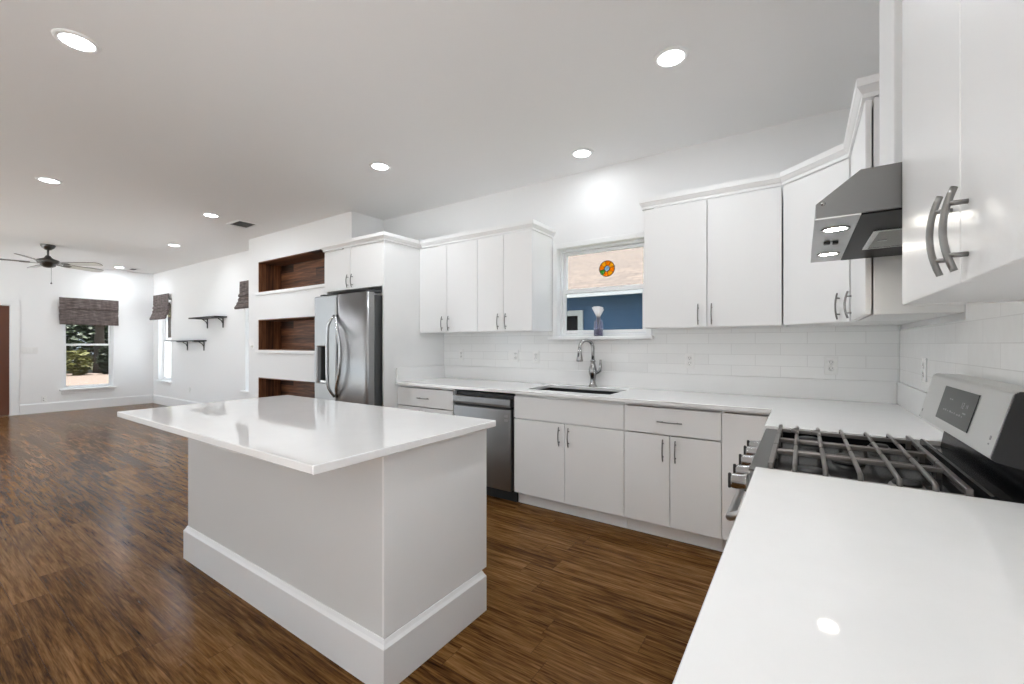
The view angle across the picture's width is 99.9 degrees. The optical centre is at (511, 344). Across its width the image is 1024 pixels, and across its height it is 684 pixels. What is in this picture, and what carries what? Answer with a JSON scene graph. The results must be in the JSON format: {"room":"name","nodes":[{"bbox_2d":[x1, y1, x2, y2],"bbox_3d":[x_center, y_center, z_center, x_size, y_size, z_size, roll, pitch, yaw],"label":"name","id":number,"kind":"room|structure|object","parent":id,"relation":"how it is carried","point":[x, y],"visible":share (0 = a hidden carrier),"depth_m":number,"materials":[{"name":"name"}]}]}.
{"room":"kitchen","nodes":[
{"label":"kitchen","id":0,"kind":"room"},
{"bbox_2d":[0,258,153,404],"bbox_3d":[-9.889,-0.128,6.567,0.160,2.820,7.029,0,0,34],"label":"wall","id":1,"kind":"structure","parent":0,"point":[40,374],"depth_m":8.30,"materials":[{"name":"white paint"}]},
{"bbox_2d":[0,299,18,415],"bbox_3d":[-9.310,0.239,7.386,0.193,2.085,1.115,0,0,34],"label":"door","id":2,"kind":"structure","parent":1,"relation":"in","point":[9,309],"depth_m":7.73,"materials":[{"name":"brown wood"}]},
{"bbox_2d":[21,347,37,353],"bbox_3d":[-8.874,0.115,7.919,0.009,0.113,0.198,0,0,34],"label":"light switch","id":3,"kind":"object","parent":1,"relation":"attached to","point":[24,350],"visible":1,"depth_m":7.92,"materials":[{"name":"white plastic"}]},
{"bbox_2d":[41,396,46,401],"bbox_3d":[-8.772,1.027,8.070,0.009,0.118,0.072,0,0,34],"label":"wall outlet","id":4,"kind":"object","parent":1,"relation":"attached to","point":[43,398],"visible":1,"depth_m":8.07,"materials":[{"name":"white plastic"}]},
{"bbox_2d":[19,394,152,414],"bbox_3d":[-8.395,1.189,8.623,0.015,0.185,1.950,0,0,34],"label":"baseboard","id":5,"kind":"structure","parent":1,"relation":"attached to","point":[140,399],"depth_m":8.50,"materials":[{"name":"white paint"}]},
{"bbox_2d":[59,324,117,393],"bbox_3d":[-8.459,0.062,8.601,0.215,1.799,0.830,0,0,34],"label":"window","id":6,"kind":"structure","parent":1,"relation":"in","point":[93,387],"depth_m":8.57,"materials":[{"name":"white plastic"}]},
{"bbox_2d":[59,297,118,325],"bbox_3d":[-8.398,-0.641,8.566,0.072,0.518,0.860,0,0,34],"label":"roman shade","id":7,"kind":"object","parent":1,"relation":"attached to","point":[73,311],"visible":1,"depth_m":8.54,"materials":[{"name":"grey fabric"}]},
{"bbox_2d":[154,250,248,402],"bbox_3d":[-5.743,-0.128,8.108,5.290,2.820,0.160,0,0,34],"label":"wall","id":8,"kind":"structure","parent":0,"point":[218,373],"depth_m":7.94,"materials":[{"name":"white paint"}]},
{"bbox_2d":[154,301,171,385],"bbox_3d":[-7.299,-0.033,9.118,0.800,1.769,0.215,0,0,34],"label":"window","id":9,"kind":"structure","parent":8,"relation":"in","point":[165,321],"depth_m":9.33,"materials":[{"name":"white plastic"}]},
{"bbox_2d":[149,293,170,319],"bbox_3d":[-7.398,-0.782,9.052,0.850,0.531,0.122,0,0,34],"label":"roman shade","id":10,"kind":"object","parent":9,"relation":"attached to","point":[161,304],"visible":1,"depth_m":9.01,"materials":[{"name":"grey fabric"}]},
{"bbox_2d":[153,394,198,405],"bbox_3d":[-5.765,1.189,8.016,5.022,0.185,0.015,0,0,34],"label":"baseboard","id":11,"kind":"structure","parent":8,"relation":"attached to","point":[163,400],"depth_m":8.89,"materials":[{"name":"white paint"}]},
{"bbox_2d":[165,340,205,350],"bbox_3d":[-6.244,0.021,8.224,1.350,0.192,0.203,0,0,34],"label":"wall shelf","id":12,"kind":"object","parent":8,"relation":"attached to","point":[183,341],"visible":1,"depth_m":8.03,"materials":[{"name":"black"}]},
{"bbox_2d":[188,316,226,327],"bbox_3d":[-5.435,-0.389,7.679,1.060,0.192,0.203,0,0,34],"label":"wall shelf","id":13,"kind":"object","parent":8,"relation":"attached to","point":[204,318],"visible":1,"depth_m":7.55,"materials":[{"name":"black metal"}]},
{"bbox_2d":[234,280,248,308],"bbox_3d":[-4.157,-0.802,6.856,0.840,0.461,0.137,0,0,34],"label":"roman shade","id":14,"kind":"object","parent":8,"relation":"attached to","point":[243,300],"visible":0.39,"depth_m":6.98,"materials":[{"name":"grey fabric"}]},
{"bbox_2d":[240,390,248,396],"bbox_3d":[-4.095,-0.033,6.957,0.770,1.769,0.215,0,0,34],"label":"window","id":15,"kind":"structure","parent":8,"relation":"in","point":[246,393],"depth_m":7.03,"materials":[{"name":"white plastic"}]},
{"bbox_2d":[249,211,383,398],"bbox_3d":[-2.696,-0.128,5.892,2.440,2.820,0.587,0,0,34],"label":"wall","id":16,"kind":"structure","parent":0,"point":[308,237],"depth_m":5.74,"materials":[{"name":"white paint"}]},
{"bbox_2d":[255,316,314,353],"bbox_3d":[-2.721,-0.113,5.743,2.075,0.474,0.357,0,0,34],"label":"wall niche","id":17,"kind":"object","parent":16,"relation":"attached to","point":[281,335],"visible":0.53,"depth_m":6.20,"materials":[{"name":"brown wood"}]},
{"bbox_2d":[259,377,314,397],"bbox_3d":[-2.721,0.714,5.743,2.075,0.479,0.357,0,0,34],"label":"wall niche","id":18,"kind":"object","parent":16,"relation":"attached to","point":[268,387],"visible":0.08,"depth_m":6.23,"materials":[{"name":"brown wood"}]},
{"bbox_2d":[255,248,343,295],"bbox_3d":[-2.721,-0.936,5.743,2.075,0.479,0.357,0,0,34],"label":"wall niche","id":19,"kind":"object","parent":16,"relation":"attached to","point":[302,271],"visible":0.52,"depth_m":6.12,"materials":[{"name":"brown wood"}]},
{"bbox_2d":[0,403,722,683],"bbox_3d":[-4.695,1.342,3.130,12.695,0.120,7.540,0,0,34],"label":"floor","id":20,"kind":"structure","parent":0,"point":[97,585],"depth_m":2.21,"materials":[{"name":"brown wood"}]},
{"bbox_2d":[183,429,486,683],"bbox_3d":[-1.037,0.840,2.342,1.812,0.884,0.649,0,0,34],"label":"kitchen island","id":21,"kind":"object","parent":20,"relation":"on","point":[376,565],"visible":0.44,"depth_m":1.84,"materials":[{"name":"white paint"}]},
{"bbox_2d":[117,395,495,474],"bbox_3d":[-1.115,0.382,2.213,1.874,0.030,0.939,0,0,34],"label":"island countertop","id":22,"kind":"structure","parent":21,"relation":"on","point":[313,436],"depth_m":1.90,"materials":[{"name":"white stone"}]},
{"bbox_2d":[315,289,382,405],"bbox_3d":[-1.487,0.377,4.532,0.863,1.785,0.909,0,0,34],"label":"refrigerator","id":23,"kind":"object","parent":20,"relation":"on","point":[348,326],"visible":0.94,"depth_m":4.13,"materials":[{"name":"grey metal"}]},
{"bbox_2d":[325,240,443,407],"bbox_3d":[-1.393,0.148,4.686,0.968,2.268,0.866,0,0,34],"label":"tall cabinet","id":24,"kind":"object","parent":20,"relation":"on","point":[393,269],"visible":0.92,"depth_m":4.29,"materials":[{"name":"white wood"}]},
{"bbox_2d":[398,385,460,414],"bbox_3d":[-0.646,0.837,4.272,0.726,0.890,0.696,0,0,34],"label":"base cabinet","id":25,"kind":"object","parent":20,"relation":"on","point":[417,398],"visible":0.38,"depth_m":4.00,"materials":[{"name":"white wood"}]},
{"bbox_2d":[395,365,943,445],"bbox_3d":[0.465,0.311,3.179,3.792,0.159,1.287,0,0,34],"label":"countertop","id":26,"kind":"structure","parent":25,"relation":"on","point":[855,407],"depth_m":2.91,"materials":[{"name":"white stone"}]},
{"bbox_2d":[539,388,617,394],"bbox_3d":[0.529,0.487,3.512,0.732,0.190,0.427,0,0,34],"label":"sink","id":27,"kind":"object","parent":26,"relation":"in","point":[549,389],"visible":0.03,"depth_m":3.73,"materials":[{"name":"black"}]},
{"bbox_2d":[576,339,601,386],"bbox_3d":[0.651,0.159,3.694,0.216,0.414,0.103,0,0,-7],"label":"faucet","id":28,"kind":"object","parent":26,"relation":"on","point":[593,371],"visible":1,"depth_m":3.69,"materials":[{"name":"silver metal"}]},
{"bbox_2d":[453,390,517,501],"bbox_3d":[-0.083,0.847,3.877,0.631,0.866,0.644,0,0,34],"label":"dishwasher","id":29,"kind":"object","parent":20,"relation":"on","point":[497,406],"visible":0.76,"depth_m":3.54,"materials":[{"name":"silver metal"}]},
{"bbox_2d":[514,394,626,527],"bbox_3d":[0.566,0.837,3.454,0.903,0.890,0.696,0,0,34],"label":"base cabinet","id":30,"kind":"object","parent":20,"relation":"on","point":[569,452],"visible":0.91,"depth_m":3.17,"materials":[{"name":"white wood"}]},
{"bbox_2d":[624,402,722,551],"bbox_3d":[1.192,0.837,3.032,0.603,0.890,0.696,0,0,34],"label":"base cabinet","id":31,"kind":"object","parent":20,"relation":"on","point":[673,454],"visible":0.96,"depth_m":2.76,"materials":[{"name":"white wood"}]},
{"bbox_2d":[722,410,769,549],"bbox_3d":[1.581,0.837,2.790,0.308,0.890,0.662,0,0,34],"label":"base cabinet","id":32,"kind":"object","parent":20,"relation":"on","point":[738,427],"visible":0.27,"depth_m":2.57,"materials":[{"name":"white wood"}]},
{"bbox_2d":[726,373,1023,520],"bbox_3d":[1.158,0.681,1.468,0.702,1.142,0.762,0,0,34],"label":"gas range","id":33,"kind":"object","parent":20,"relation":"on","point":[980,454],"visible":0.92,"depth_m":1.31,"materials":[{"name":"grey metal"}]},
{"bbox_2d":[774,432,979,497],"bbox_3d":[1.147,0.399,1.476,0.492,0.028,0.760,0,0,34],"label":"cooktop","id":34,"kind":"object","parent":33,"relation":"in","point":[914,479],"depth_m":1.42,"materials":[{"name":"black metal"}]},
{"bbox_3d":[0.507,0.837,0.424,0.618,0.890,1.668,0,0,34],"label":"base cabinet","id":35,"kind":"object","parent":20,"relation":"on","visible":0},
{"bbox_2d":[673,467,1023,683],"bbox_3d":[0.508,0.379,0.417,0.610,0.024,1.699,0,0,34],"label":"countertop","id":36,"kind":"structure","parent":35,"relation":"on","point":[817,579],"depth_m":0.64,"materials":[{"name":"white stone"}]},
{"bbox_2d":[0,0,878,273],"bbox_3d":[-4.695,-1.613,3.130,12.695,0.150,7.540,0,0,34],"label":"ceiling","id":37,"kind":"structure","parent":0,"point":[274,115],"depth_m":2.69,"materials":[{"name":"white paint"}]},
{"bbox_2d":[35,176,62,183],"bbox_3d":[-4.335,-1.533,4.034,0.182,0.008,0.182,0,0,34],"label":"recessed light","id":38,"kind":"object","parent":37,"relation":"in","point":[43,179],"visible":1,"depth_m":4.03,"materials":[{"name":"white plastic"}]},
{"bbox_2d":[0,244,103,283],"bbox_3d":[-7.235,-1.234,6.682,1.395,0.606,1.420,0,0,34],"label":"ceiling fan","id":39,"kind":"object","parent":37,"relation":"hanging from","point":[47,261],"visible":1,"depth_m":6.67,"materials":[{"name":"grey metal"}]},
{"bbox_2d":[51,28,101,53],"bbox_3d":[-2.206,-1.533,2.184,0.182,0.008,0.182,0,0,34],"label":"recessed light","id":40,"kind":"object","parent":37,"relation":"in","point":[77,41],"visible":1,"depth_m":2.17,"materials":[{"name":"white paint"}]},
{"bbox_2d":[202,213,219,217],"bbox_3d":[-3.581,-1.533,5.122,0.182,0.008,0.182,0,0,34],"label":"recessed light","id":41,"kind":"object","parent":37,"relation":"in","point":[212,215],"visible":1,"depth_m":5.12,"materials":[{"name":"white"}]},
{"bbox_2d":[226,220,259,228],"bbox_3d":[-3.439,-1.533,5.505,0.340,0.010,0.260,0,0,34],"label":"ceiling vent","id":42,"kind":"object","parent":37,"relation":"in","point":[238,223],"visible":1,"depth_m":5.51,"materials":[{"name":"grey metal"}]},
{"bbox_2d":[369,162,390,170],"bbox_3d":[-1.138,-1.533,3.715,0.182,0.008,0.182,0,0,34],"label":"recessed light","id":43,"kind":"object","parent":37,"relation":"in","point":[381,166],"visible":1,"depth_m":3.71,"materials":[{"name":"white plastic"}]},
{"bbox_2d":[571,148,592,157],"bbox_3d":[0.563,-1.533,3.462,0.182,0.008,0.182,0,0,34],"label":"recessed light","id":44,"kind":"object","parent":37,"relation":"in","point":[580,152],"visible":1,"depth_m":3.45,"materials":[{"name":"white plastic"}]},
{"bbox_2d":[653,45,688,67],"bbox_3d":[0.852,-1.533,2.305,0.182,0.008,0.182,0,0,34],"label":"recessed light","id":45,"kind":"object","parent":37,"relation":"in","point":[671,56],"visible":1,"depth_m":2.29,"materials":[{"name":"white"}]},
{"bbox_2d":[384,106,900,374],"bbox_3d":[0.495,-0.128,4.020,4.985,2.820,0.140,0,0,34],"label":"wall","id":46,"kind":"structure","parent":0,"point":[602,202],"depth_m":3.63,"materials":[{"name":"white paint"}]},
{"bbox_2d":[420,240,498,333],"bbox_3d":[-0.546,-0.552,4.391,0.759,0.868,0.408,0,0,34],"label":"upper cabinet","id":47,"kind":"object","parent":46,"relation":"attached to","point":[448,273],"visible":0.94,"depth_m":4.24,"materials":[{"name":"white wood"}]},
{"bbox_2d":[459,350,463,360],"bbox_3d":[-0.545,0.116,4.620,0.072,0.118,0.009,0,0,34],"label":"wall outlet","id":48,"kind":"object","parent":46,"relation":"attached to","point":[461,352],"visible":1,"depth_m":4.62,"materials":[{"name":"white plastic"}]},
{"bbox_2d":[509,350,518,361],"bbox_3d":[0.015,0.116,4.242,0.118,0.118,0.009,0,0,34],"label":"light switch","id":49,"kind":"object","parent":46,"relation":"attached to","point":[513,354],"visible":1,"depth_m":4.24,"materials":[{"name":"white plastic"}]},
{"bbox_2d":[478,230,552,332],"bbox_3d":[0.018,-0.552,4.010,0.598,0.868,0.408,0,0,34],"label":"upper cabinet","id":50,"kind":"object","parent":46,"relation":"attached to","point":[515,270],"visible":1,"depth_m":3.85,"materials":[{"name":"white wood"}]},
{"bbox_2d":[320,219,555,252],"bbox_3d":[-0.827,-1.025,4.306,2.393,0.076,0.862,0,0,34],"label":"crown molding","id":51,"kind":"structure","parent":50,"relation":"on","point":[532,224],"depth_m":4.13,"materials":[{"name":"white wood"}]},
{"bbox_2d":[533,351,538,362],"bbox_3d":[0.226,0.122,4.099,0.072,0.118,0.009,0,0,34],"label":"wall outlet","id":52,"kind":"object","parent":46,"relation":"attached to","point":[535,353],"visible":1,"depth_m":4.09,"materials":[{"name":"white plastic"}]},
{"bbox_2d":[548,232,654,339],"bbox_3d":[0.778,-0.481,3.776,0.951,0.883,0.200,0,0,34],"label":"window","id":53,"kind":"structure","parent":46,"relation":"in","point":[623,334],"depth_m":3.85,"materials":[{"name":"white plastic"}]},
{"bbox_2d":[592,306,603,335],"bbox_3d":[0.745,-0.200,3.725,0.110,0.260,0.082,0,0,34],"label":"glass bottle","id":54,"kind":"object","parent":53,"relation":"on","point":[598,323],"visible":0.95,"depth_m":3.69,"materials":[{"name":"white"}]},
{"bbox_2d":[599,260,614,276],"bbox_3d":[0.840,-0.669,3.806,0.144,0.144,0.007,0,0,34],"label":"catcher","id":55,"kind":"object","parent":53,"relation":"attached to","point":[602,272],"visible":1,"depth_m":3.81,"materials":[{"name":"orange"}]},
{"bbox_2d":[444,325,898,381],"bbox_3d":[0.818,0.057,3.712,3.783,0.348,0.010,0,0,34],"label":"backsplash","id":56,"kind":"structure","parent":46,"relation":"attached to","point":[864,353],"depth_m":3.22,"materials":[{"name":"white tile"}]},
{"bbox_2d":[685,353,694,368],"bbox_3d":[1.373,0.128,3.326,0.072,0.118,0.009,0,0,34],"label":"wall outlet","id":57,"kind":"object","parent":46,"relation":"attached to","point":[689,357],"visible":1,"depth_m":3.32,"materials":[{"name":"white plastic"}]},
{"bbox_2d":[644,187,783,329],"bbox_3d":[1.421,-0.552,3.064,0.859,0.868,0.408,0,0,34],"label":"upper cabinet","id":58,"kind":"object","parent":46,"relation":"attached to","point":[716,263],"visible":0.98,"depth_m":2.89,"materials":[{"name":"white wood"}]},
{"bbox_2d":[824,357,837,374],"bbox_3d":[2.100,0.141,2.835,0.072,0.118,0.009,0,0,34],"label":"wall outlet","id":59,"kind":"object","parent":46,"relation":"attached to","point":[830,363],"visible":1,"depth_m":2.83,"materials":[{"name":"white plastic"}]},
{"bbox_2d":[901,312,964,328],"bbox_3d":[0.464,-0.128,-0.350,0.150,2.820,7.139,0,0,34],"label":"wall","id":60,"kind":"structure","parent":0,"point":[959,316],"depth_m":1.94,"materials":[{"name":"white paint"}]},
{"bbox_2d":[783,159,921,326],"bbox_3d":[1.956,-0.552,2.546,0.590,0.868,0.647,0,0,34],"label":"upper cabinet","id":61,"kind":"object","parent":60,"relation":"attached to","point":[813,293],"visible":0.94,"depth_m":2.50,"materials":[{"name":"white wood"}]},
{"bbox_2d":[811,162,901,262],"bbox_3d":[1.249,-0.403,1.385,0.464,0.130,0.759,0,0,34],"label":"range hood","id":62,"kind":"object","parent":60,"relation":"attached to","point":[861,218],"visible":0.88,"depth_m":1.20,"materials":[{"name":"silver metal"}]},
{"bbox_2d":[823,241,837,244],"bbox_3d":[1.079,-0.342,1.456,0.040,0.008,0.031,0,0,34],"label":"switch","id":63,"kind":"object","parent":62,"relation":"attached to","point":[824,242],"depth_m":1.45,"materials":[{"name":"black plastic"}]},
{"bbox_2d":[879,0,901,165],"bbox_3d":[1.334,-1.004,1.325,0.278,1.067,0.290,0,0,34],"label":"duct cover","id":64,"kind":"object","parent":62,"relation":"on","point":[890,11],"visible":0.14,"depth_m":1.33,"materials":[{"name":"white wood"}]},
{"bbox_2d":[843,96,964,321],"bbox_3d":[1.705,-0.552,1.929,0.316,0.868,0.638,0,0,34],"label":"upper cabinet","id":65,"kind":"object","parent":60,"relation":"attached to","point":[876,282],"visible":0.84,"depth_m":1.73,"materials":[{"name":"white wood"}]},
{"bbox_2d":[638,73,878,210],"bbox_3d":[1.430,-1.025,2.526,0.578,0.076,2.006,0,0,-18],"label":"crown molding","id":66,"kind":"structure","parent":65,"relation":"on","point":[866,87],"depth_m":2.58,"materials":[{"name":"white wood"}]},
{"bbox_2d":[922,358,926,381],"bbox_3d":[2.005,0.125,2.095,0.009,0.118,0.072,0,0,34],"label":"wall outlet","id":67,"kind":"object","parent":60,"relation":"attached to","point":[924,360],"visible":1,"depth_m":2.08,"materials":[{"name":"white plastic"}]},
{"bbox_2d":[899,302,1023,391],"bbox_3d":[1.401,0.032,1.183,0.010,0.700,3.529,0,0,34],"label":"backsplash","id":68,"kind":"structure","parent":60,"relation":"attached to","point":[988,344],"depth_m":1.52,"materials":[{"name":"white tile"}]},
{"bbox_2d":[902,0,1023,305],"bbox_3d":[0.823,-0.541,0.622,0.316,0.890,0.970,0,0,34],"label":"upper cabinet","id":69,"kind":"object","parent":60,"relation":"attached to","point":[963,60],"visible":1,"depth_m":0.68,"materials":[{"name":"white wood"}]},
{"label":"outside","id":70,"kind":"structure","parent":0,"visible":0},
{"bbox_3d":[-6.844,1.672,16.678,110.000,0.060,100.000,0,0,34],"label":"ground","id":71,"kind":"structure","parent":70,"visible":0},
{"bbox_2d":[66,324,72,350],"bbox_3d":[-33.213,-0.642,30.367,3.269,4.694,3.356,0,0,34],"label":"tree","id":72,"kind":"object","parent":71,"relation":"on","point":[67,328],"visible":0.03,"depth_m":31.22,"materials":[{"name":"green plant"}]},
{"bbox_2d":[66,324,84,353],"bbox_3d":[-36.063,-1.106,34.187,3.567,5.495,3.614,0,0,34],"label":"tree","id":73,"kind":"object","parent":71,"relation":"on","point":[71,327],"visible":0.08,"depth_m":34.23,"materials":[{"name":"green plant"}]},
{"bbox_2d":[66,349,93,375],"bbox_3d":[-22.660,0.956,22.519,1.200,1.478,1.163,0,0,34],"label":"shrub","id":74,"kind":"object","parent":71,"relation":"on","point":[78,362],"visible":0.99,"depth_m":22.30,"materials":[{"name":"green plant"}]},
{"bbox_2d":[73,325,107,360],"bbox_3d":[-31.048,-0.749,32.638,3.328,4.853,3.217,0,0,34],"label":"tree","id":75,"kind":"object","parent":71,"relation":"on","point":[87,332],"visible":0.21,"depth_m":31.61,"materials":[{"name":"green plant"}]},
{"bbox_2d":[168,338,170,376],"bbox_3d":[-9.287,0.712,13.055,13.800,1.860,0.060,0,0,34],"label":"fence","id":76,"kind":"object","parent":71,"relation":"on","point":[169,343],"visible":0.02,"depth_m":14.58,"materials":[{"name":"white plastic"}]},
{"bbox_2d":[567,247,643,333],"bbox_3d":[3.846,-0.476,10.173,13.800,4.235,6.130,0,0,34],"label":"house","id":77,"kind":"structure","parent":71,"relation":"on","point":[623,309],"depth_m":8.59,"materials":[{"name":"blue"}]},
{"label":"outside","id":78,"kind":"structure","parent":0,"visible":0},
{"bbox_2d":[66,372,108,385],"bbox_3d":[-22.924,1.634,17.875,11.000,0.014,64.000,0,0,34],"label":"pavement","id":79,"kind":"structure","parent":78,"point":[89,378],"depth_m":19.89,"materials":[{"name":"brown concrete"}]},
{"bbox_2d":[92,325,105,372],"bbox_3d":[-23.694,-1.347,24.696,5.209,5.996,4.930,0,0,34],"label":"tree","id":80,"kind":"object","parent":79,"relation":"on","point":[99,338],"visible":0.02,"depth_m":24.46,"materials":[{"name":"brown plant"}]},
{"bbox_2d":[96,346,108,373],"bbox_3d":[-22.035,0.816,23.469,0.990,1.684,1.000,0,0,34],"label":"bush","id":81,"kind":"object","parent":79,"relation":"on","point":[102,359],"visible":0.55,"depth_m":23.20,"materials":[{"name":"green plant"}]},
{"bbox_2d":[168,304,170,337],"bbox_3d":[-17.431,-1.012,22.000,4.128,5.320,4.045,0,0,34],"label":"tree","id":82,"kind":"object","parent":79,"relation":"on","point":[169,314],"visible":0.02,"depth_m":21.91,"materials":[{"name":"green plant"}]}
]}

